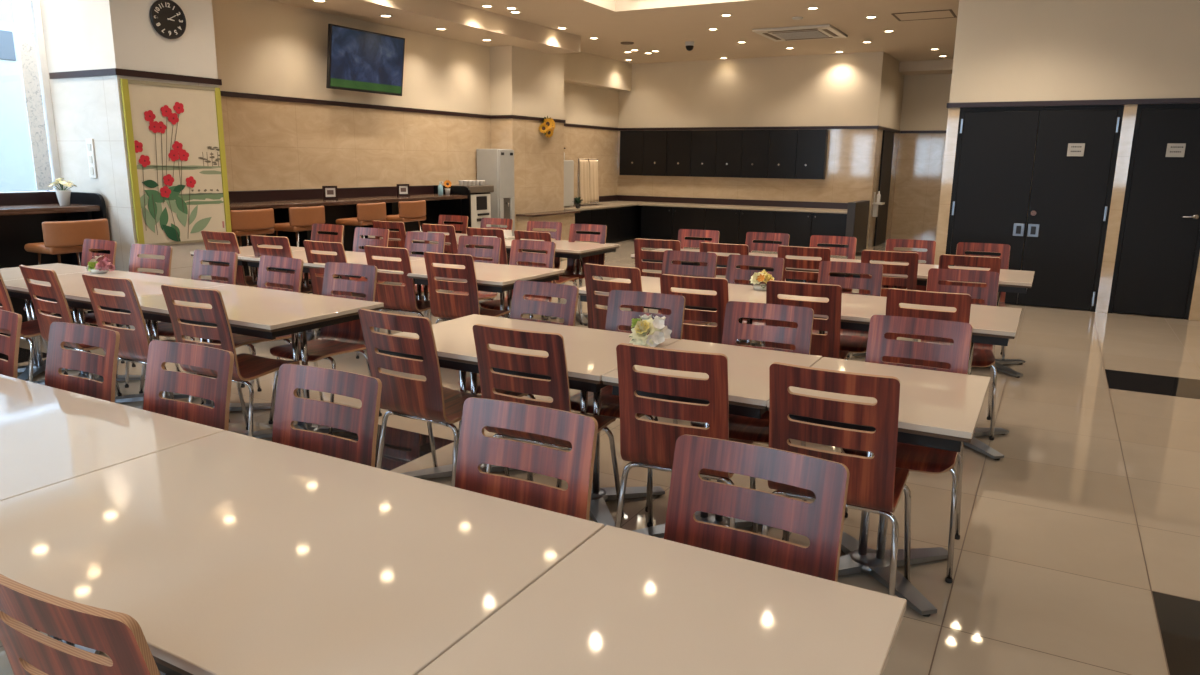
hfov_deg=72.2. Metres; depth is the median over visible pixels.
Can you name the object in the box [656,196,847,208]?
backsplash
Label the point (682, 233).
dining chair
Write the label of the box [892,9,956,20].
access hatch
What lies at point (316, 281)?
dining chair
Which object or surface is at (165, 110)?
flower
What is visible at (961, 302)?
dining chair
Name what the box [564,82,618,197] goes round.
wall
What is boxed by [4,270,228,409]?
dining table
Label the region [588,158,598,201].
hanging cloth
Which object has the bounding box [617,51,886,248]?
wall
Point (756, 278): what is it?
flower arrangement
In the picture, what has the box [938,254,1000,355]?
dining chair
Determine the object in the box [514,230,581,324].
dining chair
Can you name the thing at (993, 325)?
dining table
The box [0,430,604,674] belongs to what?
dining table
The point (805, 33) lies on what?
grille
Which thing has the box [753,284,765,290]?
bowl
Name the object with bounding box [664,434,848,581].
dining chair
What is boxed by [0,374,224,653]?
dining table
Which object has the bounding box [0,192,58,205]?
backsplash
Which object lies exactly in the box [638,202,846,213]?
countertop
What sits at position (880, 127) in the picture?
trim
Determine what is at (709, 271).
dining chair
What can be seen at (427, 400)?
dining chair
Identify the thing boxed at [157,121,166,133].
flower
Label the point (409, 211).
bar stool
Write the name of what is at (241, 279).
dining chair
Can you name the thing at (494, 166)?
water dispenser
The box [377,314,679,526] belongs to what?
dining table
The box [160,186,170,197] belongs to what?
flower
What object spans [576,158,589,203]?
hanging cloth
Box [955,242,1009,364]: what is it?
dining chair
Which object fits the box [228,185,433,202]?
backsplash
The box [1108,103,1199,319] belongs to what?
door
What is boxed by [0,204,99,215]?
countertop
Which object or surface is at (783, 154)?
upper cabinet
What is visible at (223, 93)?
trim
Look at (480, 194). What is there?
cabinet
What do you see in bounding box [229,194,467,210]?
countertop
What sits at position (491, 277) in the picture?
dining table
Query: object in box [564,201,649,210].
countertop
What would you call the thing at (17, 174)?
window
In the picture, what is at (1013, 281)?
dining table
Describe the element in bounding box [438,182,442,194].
spray bottle
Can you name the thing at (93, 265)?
flower arrangement
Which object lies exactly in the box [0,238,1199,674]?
floor
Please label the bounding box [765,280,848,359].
dining chair
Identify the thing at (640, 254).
dining chair
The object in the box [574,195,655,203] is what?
backsplash
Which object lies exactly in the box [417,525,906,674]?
dining table
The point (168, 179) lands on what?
flower
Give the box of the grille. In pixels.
[772,30,828,38]
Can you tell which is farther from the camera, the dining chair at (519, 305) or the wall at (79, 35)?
the wall at (79, 35)
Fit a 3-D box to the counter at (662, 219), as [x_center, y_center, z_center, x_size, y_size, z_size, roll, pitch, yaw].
[2.689,-2.150,15.205,4.170,0.860,1.147,7,14,28]
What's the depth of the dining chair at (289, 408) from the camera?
2.40 m
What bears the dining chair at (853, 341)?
on the floor
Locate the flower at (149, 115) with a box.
[144,110,155,122]
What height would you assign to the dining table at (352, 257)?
0.700 m
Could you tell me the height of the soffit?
0.180 m
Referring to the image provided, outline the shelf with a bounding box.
[873,202,884,204]
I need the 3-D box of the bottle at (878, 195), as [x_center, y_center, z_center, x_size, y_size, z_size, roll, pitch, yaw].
[4.997,-2.521,14.748,0.068,0.205,0.066,7,14,28]
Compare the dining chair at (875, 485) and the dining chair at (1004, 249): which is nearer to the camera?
the dining chair at (875, 485)
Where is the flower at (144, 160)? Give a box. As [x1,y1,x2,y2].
[139,155,150,166]
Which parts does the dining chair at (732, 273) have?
backrest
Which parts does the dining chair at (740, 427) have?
seat, backrest, leg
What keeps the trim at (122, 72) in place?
attached to the wall at (79, 35)
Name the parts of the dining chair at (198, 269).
leg, seat, backrest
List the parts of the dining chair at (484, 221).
backrest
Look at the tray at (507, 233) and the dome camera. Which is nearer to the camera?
the tray at (507, 233)
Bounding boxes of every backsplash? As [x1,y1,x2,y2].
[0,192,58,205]
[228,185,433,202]
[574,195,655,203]
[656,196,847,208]
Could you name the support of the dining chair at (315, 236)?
on the floor
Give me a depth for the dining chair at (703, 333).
4.50 m
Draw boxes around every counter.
[564,195,655,242]
[638,196,869,252]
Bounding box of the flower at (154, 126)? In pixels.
[149,121,159,132]
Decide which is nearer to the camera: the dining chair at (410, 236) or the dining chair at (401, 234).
the dining chair at (410, 236)
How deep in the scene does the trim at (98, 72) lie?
6.65 m
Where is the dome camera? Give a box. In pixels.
[685,41,693,50]
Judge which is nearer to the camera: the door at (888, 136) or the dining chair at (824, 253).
the dining chair at (824, 253)
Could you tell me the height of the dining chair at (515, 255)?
0.876 m
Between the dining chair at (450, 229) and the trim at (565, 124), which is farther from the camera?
the trim at (565, 124)
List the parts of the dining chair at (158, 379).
backrest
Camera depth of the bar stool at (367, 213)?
9.17 m
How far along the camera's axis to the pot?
11.37 m
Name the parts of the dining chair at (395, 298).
backrest, seat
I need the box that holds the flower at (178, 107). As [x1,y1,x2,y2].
[173,102,183,113]
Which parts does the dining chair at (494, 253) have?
seat, backrest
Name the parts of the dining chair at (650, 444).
leg, leg, backrest, leg, seat, leg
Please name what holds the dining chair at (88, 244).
on the floor
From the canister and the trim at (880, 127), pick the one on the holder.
the canister
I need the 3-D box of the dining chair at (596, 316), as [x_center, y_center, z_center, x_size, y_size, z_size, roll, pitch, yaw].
[0.184,-0.038,5.162,0.469,0.876,0.516,8,14,31]
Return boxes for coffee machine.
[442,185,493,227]
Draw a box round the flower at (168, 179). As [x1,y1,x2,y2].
[163,174,173,185]
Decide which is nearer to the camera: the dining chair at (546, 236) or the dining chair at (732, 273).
the dining chair at (732, 273)
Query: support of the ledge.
on the floor
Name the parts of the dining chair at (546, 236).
backrest, seat, leg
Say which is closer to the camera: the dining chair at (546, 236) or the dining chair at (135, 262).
the dining chair at (135, 262)
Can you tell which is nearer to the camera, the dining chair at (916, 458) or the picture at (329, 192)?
the dining chair at (916, 458)
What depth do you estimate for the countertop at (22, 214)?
6.72 m
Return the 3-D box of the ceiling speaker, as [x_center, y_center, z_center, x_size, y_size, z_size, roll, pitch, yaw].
[0.445,-4.804,13.440,0.220,0.026,0.220,7,14,28]
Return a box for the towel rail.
[573,159,602,206]
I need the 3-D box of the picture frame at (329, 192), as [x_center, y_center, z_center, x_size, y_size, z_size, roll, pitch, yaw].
[-3.158,-1.690,9.610,0.170,0.160,0.065,-10,16,-42]
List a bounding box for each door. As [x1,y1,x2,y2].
[874,130,894,245]
[946,105,1123,311]
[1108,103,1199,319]
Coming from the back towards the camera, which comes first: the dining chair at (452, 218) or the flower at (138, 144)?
the dining chair at (452, 218)
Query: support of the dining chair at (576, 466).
on the floor
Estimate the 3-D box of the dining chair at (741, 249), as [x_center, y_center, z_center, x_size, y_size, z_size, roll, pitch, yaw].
[1.044,-0.335,6.596,0.469,0.876,0.516,6,13,25]
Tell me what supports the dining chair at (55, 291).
on the floor
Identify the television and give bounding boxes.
[326,24,404,95]
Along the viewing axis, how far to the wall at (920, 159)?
16.23 m
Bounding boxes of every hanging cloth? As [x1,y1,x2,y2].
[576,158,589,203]
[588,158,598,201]
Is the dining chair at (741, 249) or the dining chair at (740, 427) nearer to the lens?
the dining chair at (740, 427)
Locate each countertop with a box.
[0,192,118,326]
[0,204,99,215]
[228,185,470,292]
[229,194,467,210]
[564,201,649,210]
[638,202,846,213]
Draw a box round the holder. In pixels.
[872,191,884,216]
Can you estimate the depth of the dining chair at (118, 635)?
1.16 m
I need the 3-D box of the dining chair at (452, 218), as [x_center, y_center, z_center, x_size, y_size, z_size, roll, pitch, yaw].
[-1.721,-0.876,8.958,0.469,0.876,0.516,6,13,25]
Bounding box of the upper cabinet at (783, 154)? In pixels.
[619,129,827,178]
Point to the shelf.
(875, 203)
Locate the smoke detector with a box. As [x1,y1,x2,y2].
[792,17,802,19]
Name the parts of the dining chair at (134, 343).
backrest, leg, leg, leg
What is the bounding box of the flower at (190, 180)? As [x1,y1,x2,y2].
[186,176,195,187]
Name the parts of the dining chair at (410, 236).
seat, backrest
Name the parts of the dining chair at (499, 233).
backrest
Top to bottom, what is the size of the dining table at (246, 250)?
0.700 m
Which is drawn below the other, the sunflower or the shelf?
the shelf
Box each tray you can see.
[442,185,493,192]
[483,229,514,239]
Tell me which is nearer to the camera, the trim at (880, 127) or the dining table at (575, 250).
the dining table at (575, 250)
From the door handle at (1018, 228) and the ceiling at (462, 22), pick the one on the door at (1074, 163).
the door handle at (1018, 228)
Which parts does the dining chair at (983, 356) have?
backrest, seat, leg, leg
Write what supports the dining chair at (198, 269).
on the floor
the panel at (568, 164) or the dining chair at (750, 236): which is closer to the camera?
the dining chair at (750, 236)
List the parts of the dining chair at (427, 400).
leg, backrest, leg, leg, seat, leg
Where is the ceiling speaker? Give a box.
[621,42,633,44]
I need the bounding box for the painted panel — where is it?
[120,79,231,244]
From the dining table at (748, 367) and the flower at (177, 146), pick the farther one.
the flower at (177, 146)
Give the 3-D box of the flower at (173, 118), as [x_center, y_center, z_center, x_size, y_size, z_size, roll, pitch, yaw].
[-3.579,-1.836,6.902,0.002,0.096,0.101,7,14,28]
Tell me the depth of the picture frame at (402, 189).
10.66 m
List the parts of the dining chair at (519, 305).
leg, seat, leg, backrest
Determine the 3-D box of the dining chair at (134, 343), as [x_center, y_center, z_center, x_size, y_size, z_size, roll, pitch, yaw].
[-2.418,0.074,4.485,0.469,0.876,0.516,7,13,26]
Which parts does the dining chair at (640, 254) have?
backrest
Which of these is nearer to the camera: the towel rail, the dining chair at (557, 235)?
the dining chair at (557, 235)
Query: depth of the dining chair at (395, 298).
5.83 m
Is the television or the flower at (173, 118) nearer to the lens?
the flower at (173, 118)
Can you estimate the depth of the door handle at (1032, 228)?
8.75 m
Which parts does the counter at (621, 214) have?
door, door, door, door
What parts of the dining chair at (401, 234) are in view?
backrest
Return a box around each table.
[0,263,89,380]
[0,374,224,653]
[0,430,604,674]
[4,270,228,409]
[120,284,383,437]
[190,245,304,286]
[241,250,423,351]
[366,259,563,317]
[368,231,484,304]
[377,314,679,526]
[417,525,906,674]
[467,238,619,325]
[483,236,514,239]
[578,276,793,345]
[602,339,822,537]
[631,248,719,275]
[696,253,860,345]
[767,357,990,616]
[787,293,1021,459]
[847,260,1034,377]
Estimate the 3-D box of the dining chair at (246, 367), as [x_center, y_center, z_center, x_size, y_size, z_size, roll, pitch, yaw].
[-1.843,0.147,4.176,0.469,0.876,0.516,6,13,24]
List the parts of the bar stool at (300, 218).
seat, leg, backrest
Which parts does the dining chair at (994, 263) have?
backrest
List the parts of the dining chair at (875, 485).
leg, leg, backrest, leg, seat, leg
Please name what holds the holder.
attached to the wall at (894, 80)
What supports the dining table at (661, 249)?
on the floor
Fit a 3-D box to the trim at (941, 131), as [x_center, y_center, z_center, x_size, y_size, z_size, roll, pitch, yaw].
[8.976,-3.689,14.696,6.880,0.050,0.020,7,14,28]
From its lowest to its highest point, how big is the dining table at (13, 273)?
0.700 m
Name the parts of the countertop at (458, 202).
support panel, panel, support panel, support panel, panel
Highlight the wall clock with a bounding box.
[150,0,185,38]
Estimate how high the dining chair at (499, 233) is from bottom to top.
0.876 m
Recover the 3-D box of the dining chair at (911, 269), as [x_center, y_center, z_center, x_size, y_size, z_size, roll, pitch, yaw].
[2.166,-0.234,6.191,0.469,0.876,0.516,6,13,23]
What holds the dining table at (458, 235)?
on the floor
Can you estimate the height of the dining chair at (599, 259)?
0.876 m
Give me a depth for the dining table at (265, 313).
4.38 m
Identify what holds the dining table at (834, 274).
on the floor
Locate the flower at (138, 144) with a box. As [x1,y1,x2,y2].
[134,140,142,152]
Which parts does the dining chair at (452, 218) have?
backrest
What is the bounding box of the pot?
[445,188,449,194]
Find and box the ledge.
[516,210,579,240]
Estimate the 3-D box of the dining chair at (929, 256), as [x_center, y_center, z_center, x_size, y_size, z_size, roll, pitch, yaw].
[2.487,-0.340,6.707,0.469,0.876,0.516,6,13,22]
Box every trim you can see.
[49,68,113,78]
[114,68,221,84]
[220,91,490,118]
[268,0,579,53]
[491,115,511,118]
[511,115,565,122]
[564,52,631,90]
[564,123,618,130]
[619,126,878,130]
[878,126,900,132]
[901,130,945,132]
[947,98,1199,107]
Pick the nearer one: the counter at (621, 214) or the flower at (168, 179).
the flower at (168, 179)
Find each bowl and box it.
[90,268,108,272]
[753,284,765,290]
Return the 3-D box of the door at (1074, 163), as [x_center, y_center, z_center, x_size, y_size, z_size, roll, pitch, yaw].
[4.559,-1.382,8.786,1.510,2.095,0.138,7,14,28]
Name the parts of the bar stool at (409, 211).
seat, backrest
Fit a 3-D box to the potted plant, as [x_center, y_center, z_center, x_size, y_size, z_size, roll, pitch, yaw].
[-0.379,-2.325,14.138,0.172,0.193,0.193,7,14,28]
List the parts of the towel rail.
post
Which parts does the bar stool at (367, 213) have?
seat, backrest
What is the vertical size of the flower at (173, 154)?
0.098 m
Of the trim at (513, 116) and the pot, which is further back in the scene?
the trim at (513, 116)
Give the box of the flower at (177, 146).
[172,141,182,152]
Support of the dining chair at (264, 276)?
on the floor
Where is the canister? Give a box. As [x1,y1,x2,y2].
[872,205,878,216]
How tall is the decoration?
0.355 m
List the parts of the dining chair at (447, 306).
backrest, seat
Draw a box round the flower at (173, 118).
[168,113,178,124]
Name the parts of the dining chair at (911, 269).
backrest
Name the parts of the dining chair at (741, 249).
backrest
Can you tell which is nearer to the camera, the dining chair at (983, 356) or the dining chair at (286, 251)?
the dining chair at (983, 356)
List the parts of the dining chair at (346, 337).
leg, seat, leg, leg, backrest, leg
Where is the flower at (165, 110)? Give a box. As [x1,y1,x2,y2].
[160,105,171,116]
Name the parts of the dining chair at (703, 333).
backrest, seat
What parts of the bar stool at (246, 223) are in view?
leg, backrest, seat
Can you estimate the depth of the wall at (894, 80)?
15.40 m
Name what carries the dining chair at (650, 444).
on the floor
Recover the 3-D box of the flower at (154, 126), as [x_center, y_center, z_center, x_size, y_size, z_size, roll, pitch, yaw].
[-3.665,-1.731,6.766,0.001,0.096,0.101,7,14,28]
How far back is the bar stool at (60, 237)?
6.22 m
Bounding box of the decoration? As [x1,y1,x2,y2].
[538,116,555,137]
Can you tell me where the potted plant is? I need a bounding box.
[572,197,582,207]
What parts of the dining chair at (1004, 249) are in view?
backrest, leg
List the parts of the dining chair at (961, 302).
backrest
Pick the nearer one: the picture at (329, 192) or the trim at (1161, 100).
the trim at (1161, 100)
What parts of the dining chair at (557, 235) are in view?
backrest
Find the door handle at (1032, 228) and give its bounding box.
[1030,226,1035,234]
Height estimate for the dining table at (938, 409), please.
0.700 m
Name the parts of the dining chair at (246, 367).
leg, backrest, leg, leg, seat, leg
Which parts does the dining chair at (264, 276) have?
seat, leg, leg, backrest, leg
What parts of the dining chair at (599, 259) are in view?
seat, backrest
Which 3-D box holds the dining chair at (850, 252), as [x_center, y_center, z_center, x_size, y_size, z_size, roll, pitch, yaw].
[1.908,-0.400,6.951,0.469,0.876,0.516,6,13,23]
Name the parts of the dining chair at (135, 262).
seat, leg, backrest, leg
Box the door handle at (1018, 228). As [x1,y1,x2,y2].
[1016,226,1020,233]
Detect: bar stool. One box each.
[24,219,116,326]
[230,208,274,275]
[274,205,324,269]
[336,202,389,283]
[385,200,425,254]
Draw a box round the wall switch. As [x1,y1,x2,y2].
[86,139,96,177]
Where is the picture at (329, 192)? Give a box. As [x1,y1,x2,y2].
[327,190,333,194]
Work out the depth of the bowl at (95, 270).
5.51 m
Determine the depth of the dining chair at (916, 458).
3.27 m
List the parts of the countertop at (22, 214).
panel, support panel, panel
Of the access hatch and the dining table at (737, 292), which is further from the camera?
the access hatch
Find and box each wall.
[39,0,229,328]
[212,0,490,190]
[490,46,563,229]
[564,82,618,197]
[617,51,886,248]
[871,54,904,246]
[891,74,951,241]
[934,0,1199,320]
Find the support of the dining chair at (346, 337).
on the floor
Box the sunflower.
[444,180,450,194]
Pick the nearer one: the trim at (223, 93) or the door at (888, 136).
the trim at (223, 93)
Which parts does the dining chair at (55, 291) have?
backrest, leg, leg, seat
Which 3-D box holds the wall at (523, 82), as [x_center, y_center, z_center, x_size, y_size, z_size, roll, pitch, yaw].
[-1.383,-3.096,13.364,0.950,3.380,1.500,7,14,28]
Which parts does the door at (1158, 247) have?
sign plate, lever handle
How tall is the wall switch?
0.308 m
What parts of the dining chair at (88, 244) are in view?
seat, backrest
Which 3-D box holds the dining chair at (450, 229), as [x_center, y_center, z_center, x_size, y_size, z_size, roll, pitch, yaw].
[-1.429,-0.682,8.073,0.469,0.876,0.516,7,14,28]
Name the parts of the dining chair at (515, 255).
seat, backrest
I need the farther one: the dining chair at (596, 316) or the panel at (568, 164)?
the panel at (568, 164)
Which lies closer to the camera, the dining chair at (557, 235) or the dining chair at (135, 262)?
the dining chair at (135, 262)
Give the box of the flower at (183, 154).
[178,149,188,160]
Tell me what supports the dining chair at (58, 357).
on the floor
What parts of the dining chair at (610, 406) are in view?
leg, seat, backrest, leg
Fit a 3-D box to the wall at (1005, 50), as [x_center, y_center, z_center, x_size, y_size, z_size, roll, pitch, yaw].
[6.184,-1.822,7.868,5.350,3.380,0.250,7,14,28]
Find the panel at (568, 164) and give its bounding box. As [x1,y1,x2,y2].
[564,160,573,206]
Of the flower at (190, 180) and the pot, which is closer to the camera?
the flower at (190, 180)
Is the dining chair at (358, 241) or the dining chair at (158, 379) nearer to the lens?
the dining chair at (158, 379)
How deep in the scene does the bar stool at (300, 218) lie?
8.35 m
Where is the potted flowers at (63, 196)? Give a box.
[48,178,77,205]
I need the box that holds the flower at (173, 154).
[168,149,178,160]
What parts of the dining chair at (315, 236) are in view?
seat, backrest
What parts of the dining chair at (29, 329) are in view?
backrest, leg, leg, seat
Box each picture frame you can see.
[322,186,337,199]
[397,184,409,196]
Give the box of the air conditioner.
[752,24,847,41]
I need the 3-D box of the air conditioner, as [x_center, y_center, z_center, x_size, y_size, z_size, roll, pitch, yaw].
[2.966,-4.485,12.149,1.120,0.045,1.120,7,14,28]
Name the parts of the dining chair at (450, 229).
backrest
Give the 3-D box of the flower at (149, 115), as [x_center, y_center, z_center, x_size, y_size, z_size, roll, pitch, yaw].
[-3.678,-1.808,6.724,0.001,0.099,0.099,7,14,28]
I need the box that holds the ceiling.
[449,0,958,63]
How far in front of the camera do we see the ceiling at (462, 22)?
10.50 m
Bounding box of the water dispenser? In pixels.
[476,149,514,235]
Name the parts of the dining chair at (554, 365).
leg, backrest, leg, seat, leg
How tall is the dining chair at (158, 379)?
0.876 m
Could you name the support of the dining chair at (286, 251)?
on the floor
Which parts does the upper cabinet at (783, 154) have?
door, door, door, door, door, door, door, door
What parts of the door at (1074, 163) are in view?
flush pull, flush pull, sign plate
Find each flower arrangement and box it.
[86,255,115,272]
[629,314,671,346]
[750,269,773,290]
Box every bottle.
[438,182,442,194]
[876,191,880,202]
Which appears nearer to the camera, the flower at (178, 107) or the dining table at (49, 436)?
the dining table at (49, 436)
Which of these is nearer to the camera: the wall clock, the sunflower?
the wall clock
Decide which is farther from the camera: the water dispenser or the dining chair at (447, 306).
the water dispenser
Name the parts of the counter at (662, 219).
door, door, door, door, door, door, panel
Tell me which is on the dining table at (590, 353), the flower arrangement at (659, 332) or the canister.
the flower arrangement at (659, 332)
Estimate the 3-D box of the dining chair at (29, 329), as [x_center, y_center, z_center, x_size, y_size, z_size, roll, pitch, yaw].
[-3.515,-0.066,5.072,0.469,0.876,0.516,7,14,28]
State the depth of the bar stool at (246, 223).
7.81 m
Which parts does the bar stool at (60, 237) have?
leg, leg, seat, backrest, leg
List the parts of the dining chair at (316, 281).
leg, backrest, seat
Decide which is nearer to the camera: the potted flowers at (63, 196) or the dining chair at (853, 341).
the dining chair at (853, 341)
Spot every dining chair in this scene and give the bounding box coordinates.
[0,273,94,381]
[0,310,21,377]
[0,574,159,674]
[19,265,149,395]
[24,239,124,374]
[33,340,233,631]
[45,322,119,402]
[79,244,180,387]
[82,274,229,421]
[139,250,244,393]
[161,284,308,436]
[199,255,303,418]
[201,230,257,286]
[250,235,311,292]
[269,262,381,434]
[272,364,381,466]
[303,223,343,282]
[303,240,391,358]
[318,227,388,330]
[358,308,509,486]
[364,245,430,331]
[372,220,405,283]
[374,231,445,330]
[422,224,486,300]
[424,252,509,323]
[429,236,500,321]
[438,215,467,292]
[455,397,597,519]
[458,280,578,479]
[467,227,532,316]
[473,324,623,516]
[480,218,512,299]
[480,240,555,320]
[506,221,562,316]
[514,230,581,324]
[556,290,685,511]
[559,224,606,308]
[584,263,649,331]
[615,343,757,532]
[634,238,680,312]
[654,274,746,420]
[657,250,716,324]
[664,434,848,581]
[678,229,719,277]
[690,301,813,539]
[700,242,761,346]
[708,254,784,346]
[745,232,789,283]
[761,362,910,595]
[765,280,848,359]
[778,246,829,283]
[806,235,856,292]
[812,261,882,352]
[841,315,972,582]
[849,250,918,359]
[882,239,935,290]
[882,288,970,456]
[921,268,998,439]
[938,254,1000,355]
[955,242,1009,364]
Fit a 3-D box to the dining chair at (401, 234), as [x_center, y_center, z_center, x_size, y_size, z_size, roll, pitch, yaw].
[-1.993,-0.759,8.396,0.469,0.876,0.516,6,13,25]
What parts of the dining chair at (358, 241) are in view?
seat, backrest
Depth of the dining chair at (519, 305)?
4.14 m
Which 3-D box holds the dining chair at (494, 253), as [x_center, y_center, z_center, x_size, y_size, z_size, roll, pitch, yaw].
[-1.059,-0.339,6.492,0.469,0.876,0.516,6,13,22]
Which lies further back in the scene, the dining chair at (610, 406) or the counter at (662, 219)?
the counter at (662, 219)
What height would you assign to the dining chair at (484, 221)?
0.876 m
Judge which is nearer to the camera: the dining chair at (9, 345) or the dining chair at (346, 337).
the dining chair at (9, 345)
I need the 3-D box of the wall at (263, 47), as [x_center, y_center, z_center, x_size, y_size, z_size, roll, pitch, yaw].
[-3.271,-2.370,10.437,0.550,3.140,5.600,7,14,28]
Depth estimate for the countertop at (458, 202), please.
10.02 m
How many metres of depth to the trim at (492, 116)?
12.48 m
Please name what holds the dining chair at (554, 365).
on the floor
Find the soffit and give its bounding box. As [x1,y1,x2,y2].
[899,59,952,74]
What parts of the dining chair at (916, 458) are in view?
seat, backrest, leg, leg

